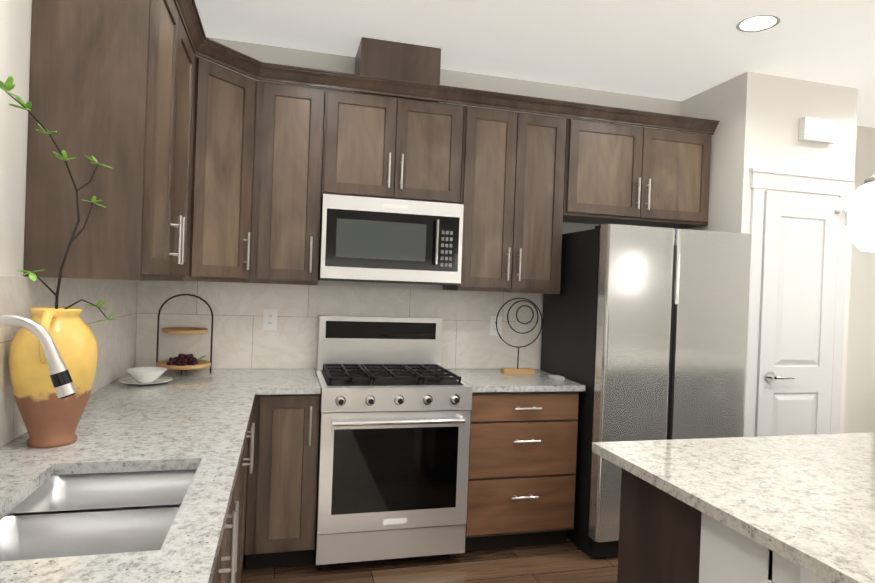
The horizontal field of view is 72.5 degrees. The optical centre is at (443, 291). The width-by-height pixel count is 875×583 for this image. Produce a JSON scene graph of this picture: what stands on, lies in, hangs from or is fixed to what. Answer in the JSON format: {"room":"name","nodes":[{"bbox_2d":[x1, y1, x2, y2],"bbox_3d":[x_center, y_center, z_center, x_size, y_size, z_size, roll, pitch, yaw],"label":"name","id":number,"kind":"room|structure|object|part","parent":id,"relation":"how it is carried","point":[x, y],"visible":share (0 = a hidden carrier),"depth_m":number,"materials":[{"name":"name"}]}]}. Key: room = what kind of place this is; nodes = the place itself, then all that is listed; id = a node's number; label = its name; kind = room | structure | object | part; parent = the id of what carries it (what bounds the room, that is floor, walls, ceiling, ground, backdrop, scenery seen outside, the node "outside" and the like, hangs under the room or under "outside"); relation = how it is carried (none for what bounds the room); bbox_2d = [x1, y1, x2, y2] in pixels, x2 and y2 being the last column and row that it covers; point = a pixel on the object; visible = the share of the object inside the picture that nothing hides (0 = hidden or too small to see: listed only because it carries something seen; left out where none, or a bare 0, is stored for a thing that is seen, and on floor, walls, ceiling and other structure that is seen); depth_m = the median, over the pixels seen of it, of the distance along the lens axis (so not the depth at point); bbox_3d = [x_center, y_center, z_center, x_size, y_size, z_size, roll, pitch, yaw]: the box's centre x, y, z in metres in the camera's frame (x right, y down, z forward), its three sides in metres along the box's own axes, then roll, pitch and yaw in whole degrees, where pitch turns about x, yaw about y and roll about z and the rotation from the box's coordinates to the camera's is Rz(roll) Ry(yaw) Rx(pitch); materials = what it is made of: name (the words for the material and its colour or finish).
{"room":"kitchen","nodes":[
{"label":"kitchen","id":0,"kind":"room"},
{"bbox_2d":[0,0,31,276],"bbox_3d":[-0.867,0.004,-0.166,0.200,2.780,7.080,2,0,-15],"label":"wall","id":1,"kind":"structure","parent":0,"point":[15,31],"depth_m":1.76,"materials":[{"name":"white paint"}]},
{"bbox_2d":[0,276,137,447],"bbox_3d":[-1.253,0.204,1.648,0.009,0.493,3.358,2,0,-15],"label":"backsplash","id":2,"kind":"structure","parent":1,"relation":"attached to","point":[115,339],"depth_m":2.41,"materials":[{"name":"tile"}]},
{"bbox_2d":[23,0,194,280],"bbox_3d":[-1.209,-0.575,2.315,0.388,1.055,0.868,2,0,-15],"label":"upper cabinet","id":3,"kind":"object","parent":1,"relation":"attached to","point":[111,83],"visible":0.98,"depth_m":1.91,"materials":[{"name":"brown wood"}]},
{"bbox_2d":[173,0,718,134],"bbox_3d":[0.239,-1.091,2.807,3.406,0.075,1.198,2,0,-15],"label":"crown molding","id":4,"kind":"structure","parent":3,"relation":"attached to","point":[203,45],"depth_m":3.28,"materials":[{"name":"brown wood"}]},
{"bbox_2d":[240,537,617,582],"bbox_3d":[2.650,1.578,0.807,7.600,0.120,7.480,2,0,-15],"label":"floor","id":5,"kind":"structure","parent":0,"point":[569,561],"depth_m":3.02,"materials":[{"name":"brown wood"}]},
{"bbox_2d":[212,499,238,582],"bbox_3d":[-0.871,0.941,1.430,0.683,0.883,0.877,2,0,-15],"label":"base cabinet","id":6,"kind":"object","parent":5,"relation":"on","point":[226,563],"visible":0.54,"depth_m":1.60,"materials":[{"name":"brown wood"}]},
{"bbox_2d":[229,423,254,582],"bbox_3d":[-1.110,0.926,2.319,0.683,0.883,0.958,2,0,-15],"label":"base cabinet","id":7,"kind":"object","parent":5,"relation":"on","point":[239,492],"visible":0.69,"depth_m":2.43,"materials":[{"name":"brown wood"}]},
{"bbox_2d":[0,369,320,582],"bbox_3d":[-0.800,0.483,1.781,0.972,0.031,3.368,2,0,-15],"label":"countertop","id":8,"kind":"structure","parent":7,"relation":"on","point":[198,420],"depth_m":1.69,"materials":[{"name":"stone"}]},
{"bbox_2d":[0,315,75,398],"bbox_3d":[-0.977,0.258,1.369,0.251,0.411,0.112,2,0,-15],"label":"gooseneck faucet","id":9,"kind":"object","parent":8,"relation":"on","point":[62,381],"visible":1,"depth_m":1.35,"materials":[{"name":"silver metal"}]},
{"bbox_2d":[0,76,116,447],"bbox_3d":[-1.110,-0.042,1.705,0.272,0.995,0.485,2,0,-15],"label":"urn vase","id":10,"kind":"object","parent":8,"relation":"on","point":[50,418],"visible":0.98,"depth_m":1.73,"materials":[{"name":"ceramic"}]},
{"bbox_2d":[0,469,196,561],"bbox_3d":[-0.791,0.606,1.356,0.422,0.204,0.652,2,0,-15],"label":"double-bowl sink","id":11,"kind":"object","parent":8,"relation":"in","point":[66,515],"visible":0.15,"depth_m":1.39,"materials":[{"name":"silver metal"}]},
{"bbox_2d":[118,367,172,384],"bbox_3d":[-1.419,0.404,2.846,0.234,0.066,0.234,2,0,-15],"label":"bowl","id":12,"kind":"object","parent":8,"relation":"on","point":[145,375],"visible":1,"depth_m":2.82,"materials":[{"name":"white ceramic"}]},
{"bbox_2d":[156,294,212,374],"bbox_3d":[-1.379,0.223,3.185,0.276,0.424,0.270,2,0,-15],"label":"fruit stand","id":13,"kind":"object","parent":8,"relation":"on","point":[182,362],"visible":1,"depth_m":3.15,"materials":[{"name":"brown wood"}]},
{"bbox_2d":[245,394,319,568],"bbox_3d":[-0.855,0.930,3.170,0.326,0.883,0.670,2,0,-15],"label":"base cabinet","id":14,"kind":"object","parent":5,"relation":"on","point":[281,504],"visible":1,"depth_m":2.90,"materials":[{"name":"brown wood"}]},
{"bbox_2d":[314,315,471,567],"bbox_3d":[-0.310,0.775,3.270,0.760,1.232,0.732,2,0,-15],"label":"gas range","id":15,"kind":"object","parent":5,"relation":"on","point":[395,408],"visible":1,"depth_m":3.00,"materials":[{"name":"silver metal"}]},
{"bbox_2d":[465,391,578,550],"bbox_3d":[0.353,0.972,3.496,0.643,0.883,0.670,2,0,-15],"label":"base cabinet","id":16,"kind":"object","parent":5,"relation":"on","point":[522,467],"visible":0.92,"depth_m":3.21,"materials":[{"name":"brown wood"}]},
{"bbox_2d":[447,369,585,391],"bbox_3d":[0.375,0.515,3.503,0.658,0.031,0.654,2,0,-15],"label":"countertop","id":17,"kind":"structure","parent":16,"relation":"on","point":[486,380],"depth_m":3.31,"materials":[{"name":"stone"}]},
{"bbox_2d":[496,298,542,373],"bbox_3d":[0.461,0.269,3.655,0.307,0.463,0.060,2,0,-15],"label":"figurine","id":18,"kind":"object","parent":17,"relation":"on","point":[517,370],"visible":1,"depth_m":3.65,"materials":[{"name":"black metal"},{"name":"light wood"}]},
{"bbox_2d":[549,375,563,379],"bbox_3d":[0.659,0.502,3.485,0.060,0.015,0.080,2,0,-15],"label":"coaster","id":19,"kind":"object","parent":17,"relation":"on","point":[556,377],"visible":1,"depth_m":3.46,"materials":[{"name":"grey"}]},
{"bbox_2d":[541,224,751,557],"bbox_3d":[1.170,0.545,3.622,0.910,1.795,0.781,2,0,-15],"label":"refrigerator","id":20,"kind":"object","parent":5,"relation":"on","point":[644,332],"visible":0.69,"depth_m":3.25,"materials":[{"name":"silver metal"}]},
{"bbox_2d":[617,468,701,582],"bbox_3d":[0.944,1.006,1.861,0.678,0.884,0.419,2,0,-15],"label":"base cabinet","id":21,"kind":"object","parent":5,"relation":"on","point":[659,535],"visible":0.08,"depth_m":1.75,"materials":[{"name":"brown wood"}]},
{"bbox_2d":[592,432,874,582],"bbox_3d":[1.877,0.582,1.815,2.535,0.031,1.140,2,0,-15],"label":"countertop","id":22,"kind":"structure","parent":21,"relation":"on","point":[806,502],"depth_m":1.63,"materials":[{"name":"stone"}]},
{"bbox_2d":[135,37,874,432],"bbox_3d":[1.758,0.070,4.311,7.600,2.780,0.200,2,0,-15],"label":"wall","id":23,"kind":"structure","parent":0,"point":[859,405],"depth_m":4.08,"materials":[{"name":"white paint"}]},
{"bbox_2d":[183,55,256,282],"bbox_3d":[-1.295,-0.583,3.058,0.608,1.055,0.608,2,0,-15],"label":"upper cabinet","id":24,"kind":"object","parent":23,"relation":"attached to","point":[222,172],"visible":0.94,"depth_m":2.93,"materials":[{"name":"brown wood"}]},
{"bbox_2d":[244,423,249,552],"bbox_3d":[-1.332,0.860,3.072,0.641,0.778,0.610,2,0,-15],"label":"base cabinet","id":25,"kind":"object","parent":23,"relation":"attached to","point":[246,491],"visible":0.12,"depth_m":2.87,"materials":[{"name":"brown wood"}]},
{"bbox_2d":[250,81,324,284],"bbox_3d":[-0.861,-0.568,3.289,0.348,1.055,0.388,2,0,-15],"label":"upper cabinet","id":26,"kind":"object","parent":23,"relation":"attached to","point":[288,150],"visible":1,"depth_m":3.15,"materials":[{"name":"brown wood"}]},
{"bbox_2d":[135,280,539,368],"bbox_3d":[-0.534,0.217,3.587,2.388,0.493,0.009,2,0,-15],"label":"backsplash","id":27,"kind":"structure","parent":23,"relation":"attached to","point":[242,339],"depth_m":3.49,"materials":[{"name":"tile"}]},
{"bbox_2d":[263,309,277,329],"bbox_3d":[-1.003,0.163,3.450,0.078,0.122,0.009,2,0,-15],"label":"outlet","id":28,"kind":"object","parent":27,"relation":"attached to","point":[269,319],"visible":1,"depth_m":3.45,"materials":[{"name":"white plastic"}]},
{"bbox_2d":[489,316,501,335],"bbox_3d":[0.333,0.220,3.811,0.078,0.122,0.009,2,0,-15],"label":"outlet","id":29,"kind":"object","parent":27,"relation":"attached to","point":[493,331],"visible":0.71,"depth_m":3.81,"materials":[{"name":"white plastic"}]},
{"bbox_2d":[321,89,463,203],"bbox_3d":[-0.305,-0.791,3.435,0.776,0.570,0.388,2,0,-15],"label":"upper cabinet","id":30,"kind":"object","parent":23,"relation":"attached to","point":[379,146],"visible":0.98,"depth_m":3.28,"materials":[{"name":"brown wood"}]},
{"bbox_2d":[318,194,463,285],"bbox_3d":[-0.316,-0.276,3.406,0.770,0.453,0.455,2,0,-15],"label":"microwave","id":31,"kind":"object","parent":30,"relation":"attached to","point":[372,239],"visible":0.98,"depth_m":3.22,"materials":[{"name":"silver metal"}]},
{"bbox_2d":[355,37,440,102],"bbox_3d":[-0.277,-1.234,3.477,0.450,0.311,0.308,2,0,-15],"label":"vent duct","id":32,"kind":"object","parent":30,"relation":"on","point":[395,60],"visible":0.47,"depth_m":3.33,"materials":[{"name":"brown wood"}]},
{"bbox_2d":[443,106,566,293],"bbox_3d":[0.373,-0.525,3.622,0.641,1.055,0.388,2,0,-15],"label":"upper cabinet","id":33,"kind":"object","parent":23,"relation":"attached to","point":[512,182],"visible":1,"depth_m":3.47,"materials":[{"name":"brown wood"}]},
{"bbox_2d":[563,118,710,228],"bbox_3d":[1.186,-0.734,3.837,1.017,0.580,0.388,2,0,-15],"label":"upper cabinet","id":34,"kind":"object","parent":23,"relation":"attached to","point":[620,174],"visible":0.96,"depth_m":3.68,"materials":[{"name":"brown wood"}]},
{"bbox_2d":[195,0,874,127],"bbox_3d":[2.757,-1.319,0.787,7.600,0.120,7.480,2,0,-15],"label":"ceiling","id":35,"kind":"structure","parent":0,"point":[678,50],"depth_m":3.18,"materials":[{"name":"white paint"}]},
{"bbox_2d":[736,15,779,32],"bbox_3d":[1.546,-1.317,2.936,0.195,0.003,0.195,2,0,30],"label":"recessed light","id":36,"kind":"object","parent":35,"relation":"in","point":[759,23],"visible":1,"depth_m":2.91,"materials":[{"name":"grey plastic"}]},
{"bbox_2d":[848,175,874,251],"bbox_3d":[1.207,-0.709,1.613,0.158,1.226,0.158,2,0,-15],"label":"pendant light","id":37,"kind":"object","parent":35,"relation":"hanging from","point":[861,218],"visible":1,"depth_m":1.60,"materials":[{"name":"white"}]},
{"bbox_2d":[699,512,829,582],"bbox_3d":[1.879,1.041,1.734,2.442,0.883,0.309,2,0,-15],"label":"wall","id":38,"kind":"structure","parent":0,"point":[728,554],"depth_m":1.43,"materials":[{"name":"white paint"}]},
{"bbox_2d":[680,71,857,433],"bbox_3d":[2.086,0.085,3.975,0.840,2.779,0.619,2,0,-15],"label":"wall","id":39,"kind":"structure","parent":0,"point":[757,116],"depth_m":3.68,"materials":[{"name":"white paint"}]},
{"bbox_2d":[754,189,839,436],"bbox_3d":[2.166,0.436,3.634,0.574,2.087,0.090,2,0,-15],"label":"pantry door","id":40,"kind":"structure","parent":39,"relation":"in","point":[799,254],"depth_m":3.64,"materials":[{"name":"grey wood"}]},
{"bbox_3d":[2.016,0.515,3.579,0.162,0.064,0.060,2,0,-15],"label":"pantry door handle","id":41,"kind":"part","parent":40,"relation":"part of","materials":[{"name":"silver metal"}]},
{"bbox_2d":[835,209,843,213],"bbox_3d":[2.437,-0.496,3.689,0.034,0.034,0.034,2,0,30],"label":"hook","id":42,"kind":"object","parent":40,"relation":"attached to","point":[837,211],"depth_m":3.68,"materials":[{"name":"silver metal"}]},
{"bbox_2d":[844,210,846,225],"bbox_3d":[2.500,-0.457,3.717,0.016,0.096,0.036,2,0,-3],"label":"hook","id":43,"kind":"object","parent":40,"relation":"attached to","point":[845,211],"depth_m":3.70,"materials":[{"name":"silver metal"}]},
{"bbox_2d":[743,168,854,436],"bbox_3d":[2.160,0.378,3.662,0.768,2.202,0.032,2,0,-15],"label":"door frame","id":44,"kind":"structure","parent":39,"relation":"attached to","point":[761,180],"depth_m":3.61,"materials":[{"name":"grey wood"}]},
{"bbox_2d":[798,117,836,143],"bbox_3d":[2.300,-0.989,3.669,0.240,0.135,0.046,2,0,-15],"label":"door chime","id":45,"kind":"object","parent":39,"relation":"attached to","point":[817,130],"visible":1,"depth_m":3.65,"materials":[{"name":"white plastic"}]}
]}

